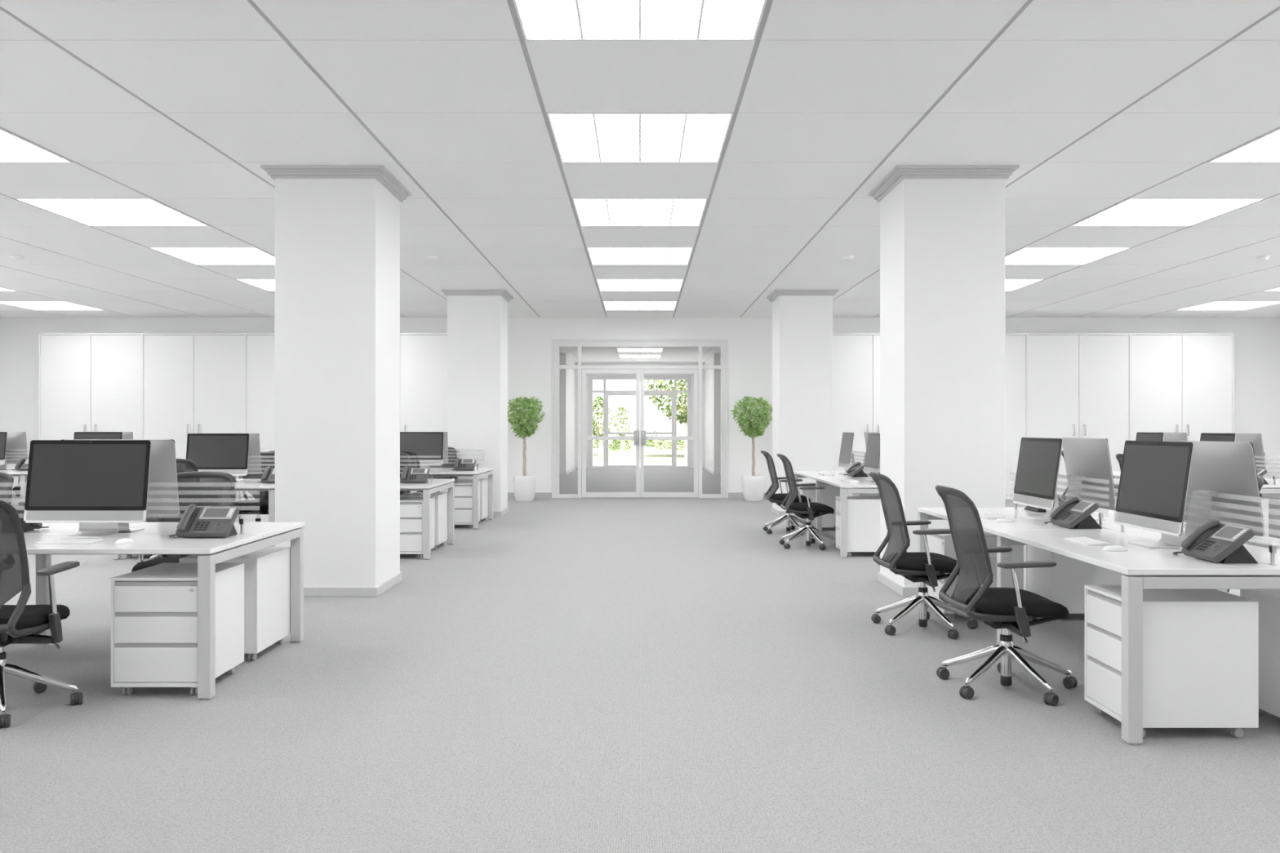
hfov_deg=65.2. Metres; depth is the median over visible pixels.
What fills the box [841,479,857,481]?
keyboard
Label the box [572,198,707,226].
recessed light
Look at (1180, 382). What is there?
tall cabinet
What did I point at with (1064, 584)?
panel
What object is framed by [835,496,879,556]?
drawer pedestal
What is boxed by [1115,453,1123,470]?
office chair
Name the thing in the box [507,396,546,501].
potted tree
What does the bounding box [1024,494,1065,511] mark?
desk phone
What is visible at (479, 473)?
desk
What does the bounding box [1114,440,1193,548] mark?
computer monitor
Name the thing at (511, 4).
trim
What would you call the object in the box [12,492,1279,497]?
baseboard
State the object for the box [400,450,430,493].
office chair
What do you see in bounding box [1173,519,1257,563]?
desk phone
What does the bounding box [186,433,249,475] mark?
computer monitor
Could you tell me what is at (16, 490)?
office chair
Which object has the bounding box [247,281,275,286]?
diffuser
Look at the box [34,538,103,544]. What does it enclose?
keyboard
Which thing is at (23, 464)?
desk phone
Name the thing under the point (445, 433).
computer monitor
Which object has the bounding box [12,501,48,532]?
desk phone
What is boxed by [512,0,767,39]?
recessed light
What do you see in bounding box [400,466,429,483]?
desk phone
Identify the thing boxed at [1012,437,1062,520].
computer monitor
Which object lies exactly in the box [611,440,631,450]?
bush
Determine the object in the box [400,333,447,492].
tall cabinet
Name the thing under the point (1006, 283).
diffuser
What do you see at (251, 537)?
desk
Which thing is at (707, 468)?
baseboard
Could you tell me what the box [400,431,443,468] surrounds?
computer monitor
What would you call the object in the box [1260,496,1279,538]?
drawer pedestal
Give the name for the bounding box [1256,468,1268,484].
desk phone
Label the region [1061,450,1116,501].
office chair
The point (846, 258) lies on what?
smoke detector
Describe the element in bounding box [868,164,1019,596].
pillar
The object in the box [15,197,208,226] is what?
recessed light
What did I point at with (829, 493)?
drawer pedestal
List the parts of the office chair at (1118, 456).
backrest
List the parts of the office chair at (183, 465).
leg, backrest, frame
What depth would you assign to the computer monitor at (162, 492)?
5.55 m
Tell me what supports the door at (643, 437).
attached to the door frame at (556, 343)
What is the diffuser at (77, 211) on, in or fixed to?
attached to the recessed light at (150, 211)
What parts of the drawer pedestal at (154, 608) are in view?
drawer, drawer, drawer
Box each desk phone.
[11,457,28,470]
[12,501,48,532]
[168,503,239,537]
[257,466,275,483]
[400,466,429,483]
[451,457,475,470]
[844,462,867,476]
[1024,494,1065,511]
[1044,497,1102,528]
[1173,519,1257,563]
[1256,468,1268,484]
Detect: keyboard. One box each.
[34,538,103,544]
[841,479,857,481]
[978,513,1004,519]
[1062,537,1111,546]
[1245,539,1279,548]
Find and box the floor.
[0,468,1279,852]
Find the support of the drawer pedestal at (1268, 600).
on the floor
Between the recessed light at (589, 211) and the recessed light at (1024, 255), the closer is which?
the recessed light at (589, 211)
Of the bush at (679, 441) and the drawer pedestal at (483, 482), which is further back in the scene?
the bush at (679, 441)
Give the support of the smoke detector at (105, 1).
attached to the ceiling
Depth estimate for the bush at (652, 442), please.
65.92 m
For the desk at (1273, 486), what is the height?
0.997 m
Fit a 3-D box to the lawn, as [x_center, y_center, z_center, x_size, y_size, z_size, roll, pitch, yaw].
[0.000,1.400,78.000,120.000,0.120,84.000,0,0,0]
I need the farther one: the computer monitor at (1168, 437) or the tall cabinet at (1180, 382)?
the tall cabinet at (1180, 382)
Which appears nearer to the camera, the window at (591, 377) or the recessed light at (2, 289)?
the recessed light at (2, 289)
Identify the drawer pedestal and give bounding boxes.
[111,563,244,694]
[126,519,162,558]
[178,546,290,660]
[240,491,268,522]
[400,492,448,549]
[400,497,434,558]
[440,481,479,528]
[454,478,488,523]
[797,482,844,527]
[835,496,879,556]
[852,487,879,496]
[925,528,1023,620]
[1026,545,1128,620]
[1084,585,1258,737]
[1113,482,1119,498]
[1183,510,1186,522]
[1240,589,1279,717]
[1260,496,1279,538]
[1260,498,1268,536]
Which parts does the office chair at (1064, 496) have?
arm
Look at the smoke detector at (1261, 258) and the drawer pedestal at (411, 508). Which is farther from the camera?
the smoke detector at (1261, 258)
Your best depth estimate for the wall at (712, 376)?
27.37 m
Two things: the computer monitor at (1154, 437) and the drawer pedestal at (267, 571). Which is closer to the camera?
the drawer pedestal at (267, 571)
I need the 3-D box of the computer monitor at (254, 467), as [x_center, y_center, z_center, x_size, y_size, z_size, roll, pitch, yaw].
[-4.330,0.326,10.544,0.635,0.508,0.172,0,0,0]
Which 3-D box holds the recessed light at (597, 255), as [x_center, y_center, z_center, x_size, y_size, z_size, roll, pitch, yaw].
[0.000,-1.987,11.647,1.178,0.020,1.174,0,0,0]
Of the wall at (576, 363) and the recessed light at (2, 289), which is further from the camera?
the wall at (576, 363)
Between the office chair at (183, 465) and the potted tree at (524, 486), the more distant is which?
the potted tree at (524, 486)
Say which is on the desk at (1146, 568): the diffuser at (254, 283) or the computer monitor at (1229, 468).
the computer monitor at (1229, 468)
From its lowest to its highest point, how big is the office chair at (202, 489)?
1.004 m
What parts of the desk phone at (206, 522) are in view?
coiled cord, display frame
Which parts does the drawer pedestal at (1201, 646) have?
drawer, drawer, drawer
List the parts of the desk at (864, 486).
leg, leg, leg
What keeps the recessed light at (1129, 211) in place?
in the ceiling
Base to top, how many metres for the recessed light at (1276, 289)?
0.020 m
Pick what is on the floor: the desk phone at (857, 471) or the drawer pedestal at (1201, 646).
the drawer pedestal at (1201, 646)
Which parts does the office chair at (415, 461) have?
backrest, frame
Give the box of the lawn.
[592,440,687,462]
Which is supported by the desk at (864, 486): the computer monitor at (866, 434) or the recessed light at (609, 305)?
the computer monitor at (866, 434)
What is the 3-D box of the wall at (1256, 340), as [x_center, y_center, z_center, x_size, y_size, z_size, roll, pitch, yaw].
[0.000,-0.350,18.245,24.100,3.300,0.150,0,0,0]
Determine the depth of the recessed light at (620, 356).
28.34 m
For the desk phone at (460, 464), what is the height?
0.167 m
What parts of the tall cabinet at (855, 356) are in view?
door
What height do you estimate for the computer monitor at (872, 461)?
0.508 m
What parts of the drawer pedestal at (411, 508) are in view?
drawer, drawer, drawer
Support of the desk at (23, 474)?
on the floor
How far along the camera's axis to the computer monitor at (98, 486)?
5.24 m
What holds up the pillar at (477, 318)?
on the floor
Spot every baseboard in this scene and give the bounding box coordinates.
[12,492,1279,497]
[565,466,575,474]
[704,466,714,474]
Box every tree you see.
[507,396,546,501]
[592,395,615,455]
[611,406,631,452]
[644,379,687,457]
[729,395,772,501]
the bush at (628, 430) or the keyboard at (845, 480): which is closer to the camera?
the keyboard at (845, 480)
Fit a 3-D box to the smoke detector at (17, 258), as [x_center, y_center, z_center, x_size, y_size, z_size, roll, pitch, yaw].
[-7.260,-1.956,11.650,0.140,0.047,0.140,0,0,0]
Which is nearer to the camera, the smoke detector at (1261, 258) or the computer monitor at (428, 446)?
the smoke detector at (1261, 258)
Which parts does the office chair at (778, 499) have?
arm, frame, backrest, leg, leg, arm, seat, armrest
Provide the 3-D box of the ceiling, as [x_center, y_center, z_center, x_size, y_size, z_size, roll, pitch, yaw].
[0.000,-2.020,14.006,23.800,0.080,34.413,0,0,0]
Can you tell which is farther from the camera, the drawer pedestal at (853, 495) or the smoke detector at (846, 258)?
the drawer pedestal at (853, 495)
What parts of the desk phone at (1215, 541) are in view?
coiled cord, display frame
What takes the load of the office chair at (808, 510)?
on the floor
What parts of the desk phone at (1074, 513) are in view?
display frame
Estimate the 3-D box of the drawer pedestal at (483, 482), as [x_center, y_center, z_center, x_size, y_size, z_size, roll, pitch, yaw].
[-2.333,1.012,13.691,0.430,0.575,0.531,0,0,0]
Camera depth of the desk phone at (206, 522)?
5.24 m
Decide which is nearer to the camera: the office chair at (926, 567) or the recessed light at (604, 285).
the office chair at (926, 567)
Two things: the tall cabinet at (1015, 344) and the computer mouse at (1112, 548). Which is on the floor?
the tall cabinet at (1015, 344)
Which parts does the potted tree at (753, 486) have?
pot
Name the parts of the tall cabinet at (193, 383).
door, door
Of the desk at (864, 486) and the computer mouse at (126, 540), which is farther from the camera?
the desk at (864, 486)
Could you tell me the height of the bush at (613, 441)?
0.768 m
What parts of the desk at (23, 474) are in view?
leg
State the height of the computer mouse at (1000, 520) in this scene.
0.021 m
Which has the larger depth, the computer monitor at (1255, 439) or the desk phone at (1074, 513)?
the computer monitor at (1255, 439)
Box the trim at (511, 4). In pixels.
[0,0,1279,317]
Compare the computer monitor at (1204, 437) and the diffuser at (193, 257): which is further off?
the diffuser at (193, 257)
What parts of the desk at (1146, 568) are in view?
leg, leg, leg, leg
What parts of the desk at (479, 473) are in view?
leg, leg, leg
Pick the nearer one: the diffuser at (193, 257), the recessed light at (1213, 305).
the diffuser at (193, 257)
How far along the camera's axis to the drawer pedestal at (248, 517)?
12.72 m
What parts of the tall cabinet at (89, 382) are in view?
door, door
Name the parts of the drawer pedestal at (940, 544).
drawer, drawer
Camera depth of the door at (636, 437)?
18.19 m
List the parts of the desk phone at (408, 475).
display frame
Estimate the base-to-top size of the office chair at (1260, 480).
1.004 m
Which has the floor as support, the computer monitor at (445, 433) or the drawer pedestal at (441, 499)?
the drawer pedestal at (441, 499)
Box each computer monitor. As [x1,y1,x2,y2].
[0,431,7,464]
[0,431,27,469]
[23,440,151,538]
[62,439,179,531]
[73,431,122,439]
[121,431,133,439]
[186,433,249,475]
[233,433,261,481]
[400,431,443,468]
[428,431,448,469]
[838,432,856,475]
[862,432,879,475]
[863,433,879,481]
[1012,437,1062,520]
[1062,437,1116,520]
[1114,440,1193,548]
[1135,432,1164,441]
[1163,432,1187,441]
[1177,440,1265,538]
[1200,432,1235,441]
[1226,432,1266,474]
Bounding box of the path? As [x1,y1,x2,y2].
[592,462,687,466]
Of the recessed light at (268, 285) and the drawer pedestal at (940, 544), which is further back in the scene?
the recessed light at (268, 285)
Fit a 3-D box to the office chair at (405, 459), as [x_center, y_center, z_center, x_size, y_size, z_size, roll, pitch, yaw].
[-2.871,0.798,11.229,0.665,1.004,0.689,0,0,0]
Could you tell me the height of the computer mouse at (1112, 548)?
0.021 m
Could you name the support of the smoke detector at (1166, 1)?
attached to the ceiling
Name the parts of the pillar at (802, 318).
skirting, cornice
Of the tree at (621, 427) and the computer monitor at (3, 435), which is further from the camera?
the tree at (621, 427)
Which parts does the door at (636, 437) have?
handle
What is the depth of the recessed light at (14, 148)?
7.25 m
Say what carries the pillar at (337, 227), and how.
on the floor
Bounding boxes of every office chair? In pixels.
[0,471,13,504]
[0,499,83,728]
[12,455,29,497]
[131,471,235,572]
[145,458,198,559]
[234,452,275,522]
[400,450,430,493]
[400,452,411,494]
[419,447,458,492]
[760,450,815,535]
[777,453,835,550]
[869,471,977,639]
[935,484,1077,706]
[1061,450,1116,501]
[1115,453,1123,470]
[1227,475,1263,592]
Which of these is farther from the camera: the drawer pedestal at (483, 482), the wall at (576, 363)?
the wall at (576, 363)
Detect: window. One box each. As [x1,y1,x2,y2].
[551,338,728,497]
[588,374,691,468]
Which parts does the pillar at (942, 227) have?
skirting, cornice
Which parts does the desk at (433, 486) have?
leg, leg, leg, leg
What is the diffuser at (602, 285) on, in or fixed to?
attached to the recessed light at (604, 285)
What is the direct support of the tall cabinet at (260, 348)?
on the floor
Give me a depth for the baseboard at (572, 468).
28.50 m
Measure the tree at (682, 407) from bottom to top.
5.561 m
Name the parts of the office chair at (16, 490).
seat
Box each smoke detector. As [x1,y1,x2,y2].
[9,255,23,261]
[100,0,117,2]
[426,255,438,261]
[841,255,853,261]
[1162,0,1179,2]
[1256,255,1270,261]
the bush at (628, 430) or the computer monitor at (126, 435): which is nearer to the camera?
the computer monitor at (126, 435)
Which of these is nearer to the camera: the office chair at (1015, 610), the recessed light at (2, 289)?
the office chair at (1015, 610)
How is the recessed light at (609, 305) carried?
in the ceiling
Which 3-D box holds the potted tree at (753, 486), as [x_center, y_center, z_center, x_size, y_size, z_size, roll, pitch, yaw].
[1.978,0.382,17.491,0.793,1.836,0.766,0,0,0]
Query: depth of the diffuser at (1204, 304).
16.29 m
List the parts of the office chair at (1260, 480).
frame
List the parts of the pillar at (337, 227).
cornice, skirting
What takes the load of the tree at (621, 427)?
on the lawn
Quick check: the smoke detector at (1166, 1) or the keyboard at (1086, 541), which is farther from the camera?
the keyboard at (1086, 541)
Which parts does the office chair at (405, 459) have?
backrest, frame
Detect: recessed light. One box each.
[0,127,72,162]
[0,286,17,291]
[0,301,104,310]
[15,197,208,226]
[149,246,275,265]
[236,279,275,291]
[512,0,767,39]
[546,112,733,162]
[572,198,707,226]
[586,247,693,265]
[595,279,684,291]
[602,301,677,310]
[617,348,662,351]
[618,355,661,358]
[1004,246,1130,265]
[1004,279,1043,291]
[1071,197,1264,226]
[1175,301,1279,310]
[1207,127,1279,162]
[1262,286,1279,291]
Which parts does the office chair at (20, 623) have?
leg, backrest, frame, arm, seat, lever, armrest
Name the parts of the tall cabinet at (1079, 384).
door, door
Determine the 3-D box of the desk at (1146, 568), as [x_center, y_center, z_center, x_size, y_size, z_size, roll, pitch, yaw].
[2.650,0.801,5.620,1.330,0.997,3.100,0,0,0]
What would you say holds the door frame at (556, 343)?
in the wall at (1256, 340)
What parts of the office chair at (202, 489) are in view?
seat, arm, backrest, frame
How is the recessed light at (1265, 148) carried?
in the ceiling
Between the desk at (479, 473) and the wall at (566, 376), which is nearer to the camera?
the desk at (479, 473)
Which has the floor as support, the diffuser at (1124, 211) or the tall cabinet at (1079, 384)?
the tall cabinet at (1079, 384)
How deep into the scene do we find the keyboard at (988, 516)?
6.33 m
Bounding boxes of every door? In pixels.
[582,368,639,497]
[605,392,635,468]
[640,368,697,497]
[644,392,674,468]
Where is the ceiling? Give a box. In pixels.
[0,0,1279,362]
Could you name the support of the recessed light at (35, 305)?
in the ceiling
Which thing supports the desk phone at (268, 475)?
on the desk at (433, 486)
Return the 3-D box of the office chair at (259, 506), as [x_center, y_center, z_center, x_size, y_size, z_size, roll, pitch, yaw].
[-4.291,0.798,11.229,0.665,1.004,0.689,0,0,0]
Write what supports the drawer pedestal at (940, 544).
on the floor
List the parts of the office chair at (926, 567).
arm, backrest, frame, leg, leg, arm, armrest, seat, armrest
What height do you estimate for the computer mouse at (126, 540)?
0.021 m
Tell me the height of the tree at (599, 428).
2.846 m
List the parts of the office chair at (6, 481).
backrest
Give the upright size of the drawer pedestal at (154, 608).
0.575 m
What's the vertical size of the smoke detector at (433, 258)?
0.047 m
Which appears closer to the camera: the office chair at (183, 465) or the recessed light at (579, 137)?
the recessed light at (579, 137)
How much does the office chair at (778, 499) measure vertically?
1.004 m
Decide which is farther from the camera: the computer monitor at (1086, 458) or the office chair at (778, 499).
the office chair at (778, 499)
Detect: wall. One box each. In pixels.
[0,317,1279,492]
[559,353,575,474]
[575,362,704,468]
[704,353,720,474]
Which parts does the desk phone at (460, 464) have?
display frame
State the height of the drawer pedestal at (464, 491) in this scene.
0.575 m
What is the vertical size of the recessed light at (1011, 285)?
0.020 m
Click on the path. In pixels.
(593, 464)
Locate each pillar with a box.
[260,164,411,596]
[440,288,513,515]
[766,288,839,515]
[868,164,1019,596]
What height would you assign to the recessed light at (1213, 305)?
0.020 m
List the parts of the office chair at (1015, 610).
arm, backrest, frame, leg, leg, arm, armrest, seat, lever, armrest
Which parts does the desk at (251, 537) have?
leg, leg, leg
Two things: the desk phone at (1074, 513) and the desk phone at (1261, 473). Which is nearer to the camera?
the desk phone at (1074, 513)
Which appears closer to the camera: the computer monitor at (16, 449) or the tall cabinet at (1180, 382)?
the computer monitor at (16, 449)
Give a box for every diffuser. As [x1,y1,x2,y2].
[10,303,75,304]
[27,200,198,222]
[165,251,275,263]
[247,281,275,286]
[598,281,681,289]
[1004,251,1114,263]
[1004,281,1032,286]
[1081,200,1252,222]
[1204,303,1269,304]
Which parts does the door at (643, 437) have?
handle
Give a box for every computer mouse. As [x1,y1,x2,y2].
[115,537,133,544]
[995,518,1014,522]
[1102,545,1127,551]
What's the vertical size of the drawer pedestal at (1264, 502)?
0.575 m
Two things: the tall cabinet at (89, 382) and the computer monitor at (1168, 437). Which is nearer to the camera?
the computer monitor at (1168, 437)
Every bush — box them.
[592,440,603,448]
[608,440,621,449]
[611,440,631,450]
[615,429,633,444]
[646,440,656,446]
[656,440,671,448]
[670,440,684,449]
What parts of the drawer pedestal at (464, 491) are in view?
drawer, drawer, drawer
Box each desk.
[0,467,27,502]
[23,518,304,700]
[111,474,454,559]
[234,463,493,528]
[793,450,879,558]
[916,468,1279,745]
[1111,455,1279,493]
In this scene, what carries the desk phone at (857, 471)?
on the desk at (864, 486)
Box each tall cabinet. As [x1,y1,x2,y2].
[39,333,142,439]
[142,333,244,479]
[244,333,275,452]
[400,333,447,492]
[832,333,879,496]
[1004,333,1027,499]
[1027,333,1130,497]
[1130,333,1234,440]
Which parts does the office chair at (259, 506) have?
arm, seat, frame, backrest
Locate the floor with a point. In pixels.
(584, 674)
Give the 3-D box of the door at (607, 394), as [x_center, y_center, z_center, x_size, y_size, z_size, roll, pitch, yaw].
[-0.531,0.126,31.003,1.057,2.332,0.134,0,0,0]
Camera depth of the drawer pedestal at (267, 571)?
5.62 m
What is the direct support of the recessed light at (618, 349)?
in the ceiling
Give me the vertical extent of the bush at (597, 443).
0.925 m
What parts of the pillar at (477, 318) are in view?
cornice, skirting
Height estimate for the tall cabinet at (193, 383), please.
2.956 m
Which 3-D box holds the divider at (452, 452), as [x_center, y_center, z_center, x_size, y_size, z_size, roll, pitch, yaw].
[-2.871,0.798,14.159,0.665,1.004,0.689,0,0,0]
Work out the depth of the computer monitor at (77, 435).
13.19 m
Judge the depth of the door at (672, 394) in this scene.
31.02 m
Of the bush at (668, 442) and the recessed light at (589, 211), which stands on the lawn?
the bush at (668, 442)
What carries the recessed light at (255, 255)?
in the ceiling
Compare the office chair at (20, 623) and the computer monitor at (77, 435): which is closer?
the office chair at (20, 623)
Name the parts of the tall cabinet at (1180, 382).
door, handle, door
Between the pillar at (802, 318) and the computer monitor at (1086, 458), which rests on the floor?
the pillar at (802, 318)
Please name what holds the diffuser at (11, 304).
attached to the recessed light at (35, 305)
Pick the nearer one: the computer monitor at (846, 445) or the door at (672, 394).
the computer monitor at (846, 445)
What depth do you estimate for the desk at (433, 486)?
9.87 m
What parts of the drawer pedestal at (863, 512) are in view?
drawer, drawer, drawer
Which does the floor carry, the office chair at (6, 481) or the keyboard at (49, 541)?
the office chair at (6, 481)
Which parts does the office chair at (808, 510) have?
arm, frame, backrest, leg, leg, arm, armrest, seat, armrest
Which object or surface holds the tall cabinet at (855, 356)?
on the floor
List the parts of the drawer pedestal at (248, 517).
drawer, drawer, drawer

